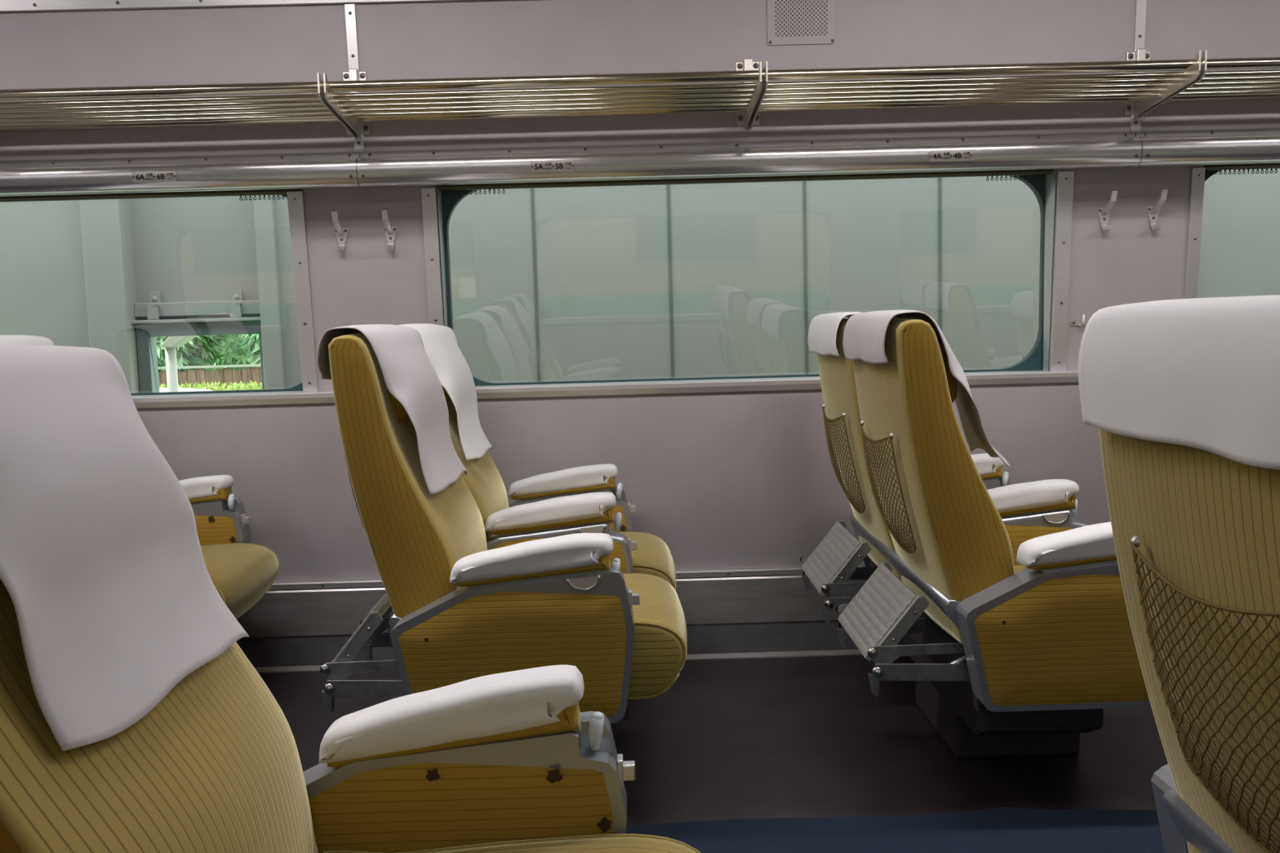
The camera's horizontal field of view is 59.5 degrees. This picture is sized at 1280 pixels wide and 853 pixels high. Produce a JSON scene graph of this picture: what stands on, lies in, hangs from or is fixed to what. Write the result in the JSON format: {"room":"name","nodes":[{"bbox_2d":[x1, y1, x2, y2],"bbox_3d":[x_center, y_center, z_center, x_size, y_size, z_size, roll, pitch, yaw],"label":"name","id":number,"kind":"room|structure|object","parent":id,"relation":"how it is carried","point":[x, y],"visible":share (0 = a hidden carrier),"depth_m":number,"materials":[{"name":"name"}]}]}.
{"room":"train carriage","nodes":[
{"label":"train carriage","id":0,"kind":"room"},
{"bbox_2d":[0,0,1279,580],"bbox_3d":[0.311,-0.315,3.489,9.300,2.090,0.242,-2,5,0],"label":"wall","id":1,"kind":"structure","parent":0,"point":[724,479],"depth_m":3.35,"materials":[{"name":"plastic"}]},
{"bbox_2d":[131,170,176,182],"bbox_3d":[-1.424,-0.732,3.282,0.128,0.029,0.006,-2,5,0],"label":"number plate","id":2,"kind":"object","parent":1,"relation":"attached to","point":[144,176],"visible":1,"depth_m":3.28,"materials":[{"name":"white"}]},
{"bbox_2d":[0,188,315,395],"bbox_3d":[-1.984,-0.436,3.521,1.939,0.730,0.141,-2,5,0],"label":"window","id":3,"kind":"structure","parent":1,"relation":"in","point":[300,387],"depth_m":3.45,"materials":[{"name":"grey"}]},
{"bbox_2d":[0,152,359,196],"bbox_3d":[-2.592,-0.716,3.331,3.515,0.103,0.114,-2,5,0],"label":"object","id":4,"kind":"structure","parent":1,"relation":"attached to","point":[334,170],"depth_m":3.29,"materials":[{"name":"silver metal"}]},
{"bbox_2d":[0,0,484,12],"bbox_3d":[0.285,-1.309,3.264,9.300,0.087,0.028,-2,5,0],"label":"trim","id":5,"kind":"structure","parent":1,"relation":"attached to","point":[6,6],"depth_m":3.25,"materials":[{"name":"metal"}]},
{"bbox_2d":[286,191,318,391],"bbox_3d":[-1.047,-0.410,3.479,0.047,0.625,0.063,-2,5,0],"label":"trim","id":6,"kind":"structure","parent":1,"relation":"attached to","point":[295,199],"depth_m":3.47,"materials":[{"name":"metal"}]},
{"bbox_2d":[331,211,347,252],"bbox_3d":[-0.920,-0.593,3.414,0.042,0.117,0.079,-2,5,0],"label":"coat hook","id":7,"kind":"object","parent":1,"relation":"attached to","point":[341,233],"visible":1,"depth_m":3.43,"materials":[{"name":"metal"}]},
{"bbox_2d":[344,4,364,152],"bbox_3d":[-0.841,-1.024,3.302,0.029,0.420,0.039,-2,5,0],"label":"trim","id":8,"kind":"structure","parent":1,"relation":"attached to","point":[350,11],"depth_m":3.28,"materials":[{"name":"metal"}]},
{"bbox_2d":[381,209,396,250],"bbox_3d":[-0.769,-0.597,3.416,0.042,0.117,0.079,-2,5,0],"label":"coat hook","id":9,"kind":"object","parent":1,"relation":"attached to","point":[390,232],"visible":1,"depth_m":3.44,"materials":[{"name":"metal"}]},
{"bbox_2d":[421,187,443,325],"bbox_3d":[-0.640,-0.421,3.482,0.043,0.625,0.063,-2,5,0],"label":"trim","id":10,"kind":"structure","parent":1,"relation":"attached to","point":[429,219],"depth_m":3.46,"materials":[{"name":"metal"}]},
{"bbox_2d":[530,160,574,172],"bbox_3d":[-0.257,-0.765,3.292,0.128,0.029,0.006,-2,5,0],"label":"number plate","id":11,"kind":"object","parent":1,"relation":"attached to","point":[550,166],"visible":1,"depth_m":3.29,"materials":[{"name":"white"}]},
{"bbox_2d":[268,564,861,590],"bbox_3d":[0.332,0.460,3.546,9.300,0.024,0.037,-2,5,0],"label":"trim","id":12,"kind":"structure","parent":1,"relation":"attached to","point":[776,570],"depth_m":3.53,"materials":[{"name":"metal"}]},
{"bbox_2d":[235,574,899,673],"bbox_3d":[0.336,0.601,3.546,9.300,0.255,0.064,-2,5,0],"label":"baseboard","id":13,"kind":"structure","parent":1,"relation":"attached to","point":[752,616],"depth_m":3.53,"materials":[{"name":"metal"}]},
{"bbox_2d":[131,370,1078,408],"bbox_3d":[0.316,-0.130,3.549,9.300,0.037,0.116,-2,5,0],"label":"trim","id":14,"kind":"structure","parent":1,"relation":"attached to","point":[224,399],"depth_m":3.49,"materials":[{"name":"metal"}]},
{"bbox_2d":[0,48,1279,138],"bbox_3d":[0.296,-0.968,3.137,9.260,0.197,0.393,-2,5,0],"label":"luggage rack","id":15,"kind":"object","parent":1,"relation":"attached to","point":[1189,80],"visible":1,"depth_m":3.07,"materials":[{"name":"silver metal"}]},
{"bbox_2d":[436,168,1056,386],"bbox_3d":[0.336,-0.501,3.541,1.934,0.730,0.141,-2,5,0],"label":"window","id":16,"kind":"structure","parent":1,"relation":"in","point":[1037,359],"depth_m":3.53,"materials":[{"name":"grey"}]},
{"bbox_2d":[356,132,1142,186],"bbox_3d":[0.326,-0.798,3.356,2.318,0.103,0.114,-2,5,0],"label":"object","id":17,"kind":"structure","parent":1,"relation":"attached to","point":[1117,149],"depth_m":3.31,"materials":[{"name":"silver metal"}]},
{"bbox_2d":[767,0,835,44],"bbox_3d":[0.473,-1.226,3.289,0.200,0.200,0.020,-2,5,0],"label":"air vent","id":18,"kind":"object","parent":1,"relation":"in","point":[789,22],"visible":1,"depth_m":3.29,"materials":[{"name":"silver metal"}]},
{"bbox_2d":[928,150,972,161],"bbox_3d":[0.916,-0.798,3.302,0.128,0.029,0.006,-2,5,0],"label":"number plate","id":19,"kind":"object","parent":1,"relation":"attached to","point":[957,155],"visible":1,"depth_m":3.30,"materials":[{"name":"white"}]},
{"bbox_2d":[1050,170,1074,371],"bbox_3d":[1.318,-0.476,3.499,0.047,0.625,0.063,-2,5,0],"label":"trim","id":20,"kind":"structure","parent":1,"relation":"attached to","point":[1065,179],"depth_m":3.49,"materials":[{"name":"metal"}]},
{"bbox_2d":[1070,314,1084,326],"bbox_3d":[1.379,-0.332,3.516,0.044,0.040,0.030,-2,5,0],"label":"hook","id":21,"kind":"object","parent":1,"relation":"attached to","point":[1073,322],"visible":1,"depth_m":3.53,"materials":[{"name":"grey metal"}]},
{"bbox_2d":[1097,191,1117,231],"bbox_3d":[1.439,-0.659,3.435,0.042,0.117,0.079,-2,5,0],"label":"coat hook","id":22,"kind":"object","parent":1,"relation":"attached to","point":[1104,213],"visible":1,"depth_m":3.46,"materials":[{"name":"metal"}]},
{"bbox_2d":[1129,0,1146,132],"bbox_3d":[1.478,-1.089,3.322,0.029,0.420,0.039,-2,5,0],"label":"trim","id":23,"kind":"structure","parent":1,"relation":"attached to","point":[1140,5],"depth_m":3.31,"materials":[{"name":"metal"}]},
{"bbox_2d":[1146,189,1168,230],"bbox_3d":[1.592,-0.664,3.436,0.042,0.117,0.079,-2,5,0],"label":"coat hook","id":24,"kind":"object","parent":1,"relation":"attached to","point":[1153,211],"visible":1,"depth_m":3.46,"materials":[{"name":"metal"}]},
{"bbox_2d":[1183,167,1205,298],"bbox_3d":[1.727,-0.488,3.503,0.039,0.625,0.063,-2,5,0],"label":"trim","id":25,"kind":"structure","parent":1,"relation":"attached to","point":[1197,175],"depth_m":3.48,"materials":[{"name":"metal"}]},
{"bbox_2d":[1134,128,1279,166],"bbox_3d":[3.216,-0.880,3.381,3.461,0.103,0.114,-2,5,0],"label":"trim","id":26,"kind":"structure","parent":1,"relation":"attached to","point":[1243,146],"depth_m":3.32,"materials":[{"name":"silver metal"}]},
{"bbox_2d":[1204,162,1279,181],"bbox_3d":[2.699,-0.568,3.562,1.930,0.730,0.141,-2,5,0],"label":"window","id":27,"kind":"structure","parent":1,"relation":"in","point":[1206,176],"depth_m":3.49,"materials":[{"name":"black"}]},
{"bbox_2d":[258,655,1168,826],"bbox_3d":[0.361,0.925,1.799,9.300,0.060,3.700,-2,5,0],"label":"floor","id":28,"kind":"structure","parent":0,"point":[788,737],"depth_m":2.75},
{"bbox_2d":[178,475,279,618],"bbox_3d":[-1.455,0.316,2.816,0.784,1.059,1.188,-2,5,0],"label":"seat","id":29,"kind":"object","parent":28,"relation":"on","point":[242,571],"visible":0.16,"depth_m":3.30,"materials":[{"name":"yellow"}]},
{"bbox_2d":[0,334,54,346],"bbox_3d":[-1.707,-0.062,3.044,0.246,0.373,0.453,-2,5,0],"label":"cloth","id":30,"kind":"object","parent":29,"relation":"attached to","point":[5,340],"visible":0.12,"depth_m":3.12,"materials":[{"name":"white fabric"}]},
{"bbox_2d":[200,542,279,618],"bbox_3d":[-1.331,0.459,3.107,0.539,0.195,0.466,-2,5,0],"label":"seat cushion","id":31,"kind":"object","parent":29,"relation":"on","point":[242,574],"depth_m":3.09,"materials":[{"name":"yellow fabric"}]},
{"bbox_2d":[0,579,700,852],"bbox_3d":[-0.297,0.477,0.864,0.802,1.044,1.188,-2,5,0],"label":"seat","id":32,"kind":"object","parent":28,"relation":"on","point":[508,762],"visible":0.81,"depth_m":1.35,"materials":[{"name":"yellow fabric"}]},
{"bbox_2d":[0,345,248,751],"bbox_3d":[-0.593,0.098,1.116,0.265,0.355,0.411,-2,5,0],"label":"cloth","id":33,"kind":"object","parent":32,"relation":"attached to","point":[104,572],"visible":1,"depth_m":1.08,"materials":[{"name":"grey fabric"}]},
{"bbox_2d":[323,833,700,852],"bbox_3d":[-0.164,0.613,1.154,0.539,0.195,0.466,-2,5,0],"label":"seat cushion","id":34,"kind":"object","parent":32,"relation":"on","point":[332,842],"depth_m":1.37,"materials":[{"name":"yellow fabric"}]},
{"bbox_2d":[320,333,687,723],"bbox_3d":[-0.295,0.283,2.826,0.784,1.059,1.188,-2,5,0],"label":"seat","id":35,"kind":"object","parent":28,"relation":"on","point":[477,584],"visible":0.91,"depth_m":2.29,"materials":[{"name":"yellow fabric"}]},
{"bbox_2d":[316,324,466,493],"bbox_3d":[-0.541,-0.043,2.521,0.244,0.376,0.450,-2,5,0],"label":"cloth","id":36,"kind":"object","parent":35,"relation":"attached to","point":[409,375],"visible":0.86,"depth_m":2.40,"materials":[{"name":"grey fabric"}]},
{"bbox_2d":[398,323,493,460],"bbox_3d":[-0.547,-0.094,3.056,0.246,0.375,0.454,-2,5,0],"label":"cloth","id":37,"kind":"object","parent":35,"relation":"attached to","point":[441,347],"visible":0.75,"depth_m":2.96,"materials":[{"name":"white fabric"}]},
{"bbox_2d":[618,531,675,591],"bbox_3d":[-0.171,0.426,3.117,0.539,0.195,0.466,-2,5,0],"label":"seat cushion","id":38,"kind":"object","parent":35,"relation":"on","point":[652,556],"depth_m":2.99,"materials":[{"name":"yellow fabric"}]},
{"bbox_2d":[622,573,687,699],"bbox_3d":[-0.165,0.478,2.570,0.539,0.195,0.466,-2,5,0],"label":"seat cushion","id":39,"kind":"object","parent":35,"relation":"on","point":[660,647],"depth_m":2.35,"materials":[{"name":"yellow fabric"}]},
{"bbox_2d":[626,807,1164,852],"bbox_3d":[0.359,0.885,1.864,9.280,0.006,1.096,-2,5,0],"label":"carpet runner","id":40,"kind":"object","parent":28,"relation":"on","point":[1000,829],"visible":0.43,"depth_m":2.30,"materials":[{"name":"blue carpet"}]},
{"bbox_2d":[800,318,1151,758],"bbox_3d":[0.864,0.250,2.836,0.784,1.059,1.188,-2,5,0],"label":"seat","id":41,"kind":"object","parent":28,"relation":"on","point":[1009,610],"visible":0.9,"depth_m":2.36,"materials":[{"name":"yellow fabric"}]},
{"bbox_2d":[808,311,861,356],"bbox_3d":[0.621,-0.131,3.066,0.263,0.366,0.458,-2,5,0],"label":"cloth","id":42,"kind":"object","parent":41,"relation":"attached to","point":[823,328],"visible":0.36,"depth_m":3.00,"materials":[{"name":"white fabric"}]},
{"bbox_2d":[842,309,1010,466],"bbox_3d":[0.656,-0.088,2.531,0.324,0.353,0.454,-2,5,0],"label":"cloth","id":43,"kind":"object","parent":41,"relation":"on","point":[864,333],"visible":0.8,"depth_m":2.46,"materials":[{"name":"grey fabric"}]},
{"bbox_2d":[869,560,987,712],"bbox_3d":[0.909,0.473,2.858,0.440,0.150,1.020,-2,5,0],"label":"footrest","id":44,"kind":"object","parent":41,"relation":"on","point":[926,631],"depth_m":2.57,"materials":[{"name":"grey paint"}]},
{"bbox_2d":[1013,564,1026,574],"bbox_3d":[0.995,0.446,2.580,0.539,0.195,0.466,-2,5,0],"label":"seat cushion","id":45,"kind":"object","parent":41,"relation":"on","point":[1017,568],"depth_m":2.75,"materials":[{"name":"yellow fabric"}]},
{"bbox_2d":[1099,429,1279,852],"bbox_3d":[0.912,0.435,0.873,0.732,1.059,1.188,-2,5,0],"label":"seat","id":46,"kind":"object","parent":28,"relation":"on","point":[1196,532],"visible":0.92,"depth_m":1.13,"materials":[{"name":"yellow fabric"}]},
{"bbox_2d":[1078,294,1279,469],"bbox_3d":[0.645,0.058,1.102,0.259,0.372,0.448,-2,5,0],"label":"cloth","id":47,"kind":"object","parent":46,"relation":"attached to","point":[1199,373],"visible":0.93,"depth_m":1.06,"materials":[{"name":"white fabric"}]},
{"label":"outside","id":48,"kind":"structure","parent":0,"visible":0},
{"bbox_3d":[-10.095,1.407,15.087,70.000,0.300,90.000,-2,5,0],"label":"floor","id":49,"kind":"structure","parent":48,"visible":0},
{"bbox_2d":[160,335,197,391],"bbox_3d":[-3.480,0.466,8.644,0.233,2.430,0.180,-2,5,0],"label":"post","id":50,"kind":"object","parent":49,"relation":"on","point":[170,344],"visible":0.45,"depth_m":8.52,"materials":[{"name":"white metal"}]},
{"bbox_2d":[159,387,213,392],"bbox_3d":[-4.526,0.589,10.451,4.089,1.900,1.700,-2,5,0],"label":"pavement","id":51,"kind":"structure","parent":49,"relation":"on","point":[161,389],"depth_m":10.30,"materials":[{"name":"grey paint"}]},
{"bbox_2d":[155,334,230,372],"bbox_3d":[-6.917,-0.891,16.243,2.053,3.905,2.094,-1,6,11],"label":"tree","id":52,"kind":"object","parent":49,"relation":"on","point":[199,350],"visible":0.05,"depth_m":15.92,"materials":[{"name":"green plant"}]},
{"bbox_2d":[158,364,262,390],"bbox_3d":[-6.128,0.172,15.010,4.800,1.955,0.070,-2,5,0],"label":"fence","id":53,"kind":"object","parent":49,"relation":"on","point":[224,375],"visible":0.11,"depth_m":14.93,"materials":[{"name":"brown wood"}]},
{"bbox_2d":[159,380,262,391],"bbox_3d":[-5.949,0.378,13.435,4.218,1.834,0.654,-2,5,0],"label":"hedge","id":54,"kind":"object","parent":49,"relation":"on","point":[251,385],"visible":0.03,"depth_m":13.29,"materials":[{"name":"green plant"}]},
{"bbox_2d":[202,334,260,371],"bbox_3d":[-5.991,-1.485,18.521,4.968,4.605,2.193,-2,5,0],"label":"tree","id":55,"kind":"object","parent":49,"relation":"on","point":[232,354],"visible":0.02,"depth_m":17.92,"materials":[{"name":"green plant"}]},
{"bbox_2d":[234,333,261,369],"bbox_3d":[-4.733,-0.927,16.046,2.139,3.895,2.091,-4,6,-25],"label":"tree","id":56,"kind":"object","parent":49,"relation":"on","point":[251,341],"visible":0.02,"depth_m":15.52,"materials":[{"name":"green plant"}]},
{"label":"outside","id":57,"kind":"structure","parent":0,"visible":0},
{"bbox_2d":[0,168,1279,392],"bbox_3d":[-0.053,-0.342,5.050,18.000,6.670,0.120,-2,5,0],"label":"window glass","id":58,"kind":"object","parent":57,"point":[873,245],"depth_m":4.96,"materials":[{"name":"clear glass"}]},
{"bbox_2d":[79,199,136,393],"bbox_3d":[-2.333,-0.504,4.924,0.170,6.200,0.052,-2,5,0],"label":"trim","id":59,"kind":"structure","parent":58,"relation":"attached to","point":[102,220],"depth_m":4.89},
{"bbox_2d":[146,291,161,319],"bbox_3d":[-2.159,-0.537,4.976,0.048,0.123,0.048,-2,5,0],"label":"clamp","id":60,"kind":"object","parent":58,"relation":"attached to","point":[154,296],"visible":1,"depth_m":4.96,"materials":[{"name":"grey metal"}]},
{"bbox_2d":[131,300,260,324],"bbox_3d":[-1.960,-0.511,4.992,0.577,0.090,0.100,-2,5,0],"label":"trim","id":61,"kind":"structure","parent":58,"relation":"attached to","point":[247,307],"depth_m":4.98,"materials":[{"name":"grey metal"}]},
{"bbox_2d":[135,320,264,392],"bbox_3d":[-1.950,-0.248,5.037,0.572,0.448,0.080,-2,5,0],"label":"window","id":62,"kind":"structure","parent":58,"relation":"in","point":[146,333],"depth_m":4.98,"materials":[{"name":"grey"}]},
{"bbox_2d":[229,288,243,317],"bbox_3d":[-1.794,-0.548,4.979,0.048,0.123,0.048,-2,5,0],"label":"clamp","id":63,"kind":"object","parent":58,"relation":"attached to","point":[235,309],"visible":1,"depth_m":4.96,"materials":[{"name":"grey metal"}]},
{"bbox_2d":[253,195,284,389],"bbox_3d":[-1.632,-0.524,4.938,0.078,6.200,0.037,-2,5,0],"label":"trim","id":64,"kind":"structure","parent":58,"relation":"attached to","point":[264,210],"depth_m":4.92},
{"bbox_2d":[530,188,540,382],"bbox_3d":[-0.460,-0.559,4.963,0.014,6.200,0.005,-2,5,0],"label":"trim","id":65,"kind":"structure","parent":58,"relation":"attached to","point":[531,189],"depth_m":4.96,"materials":[{"name":"grey"}]},
{"bbox_2d":[666,184,674,377],"bbox_3d":[0.138,-0.576,4.968,0.014,6.200,0.005,-2,5,0],"label":"trim","id":66,"kind":"structure","parent":58,"relation":"attached to","point":[668,185],"depth_m":4.96,"materials":[{"name":"grey"}]},
{"bbox_2d":[802,181,808,374],"bbox_3d":[0.737,-0.593,4.973,0.014,6.200,0.005,-2,5,0],"label":"trim","id":67,"kind":"structure","parent":58,"relation":"attached to","point":[804,186],"depth_m":4.96,"materials":[{"name":"grey"}]},
{"bbox_2d":[937,177,942,331],"bbox_3d":[1.334,-0.610,4.979,0.014,6.200,0.005,-2,5,0],"label":"trim","id":68,"kind":"structure","parent":58,"relation":"attached to","point":[940,179],"depth_m":4.96,"materials":[{"name":"grey"}]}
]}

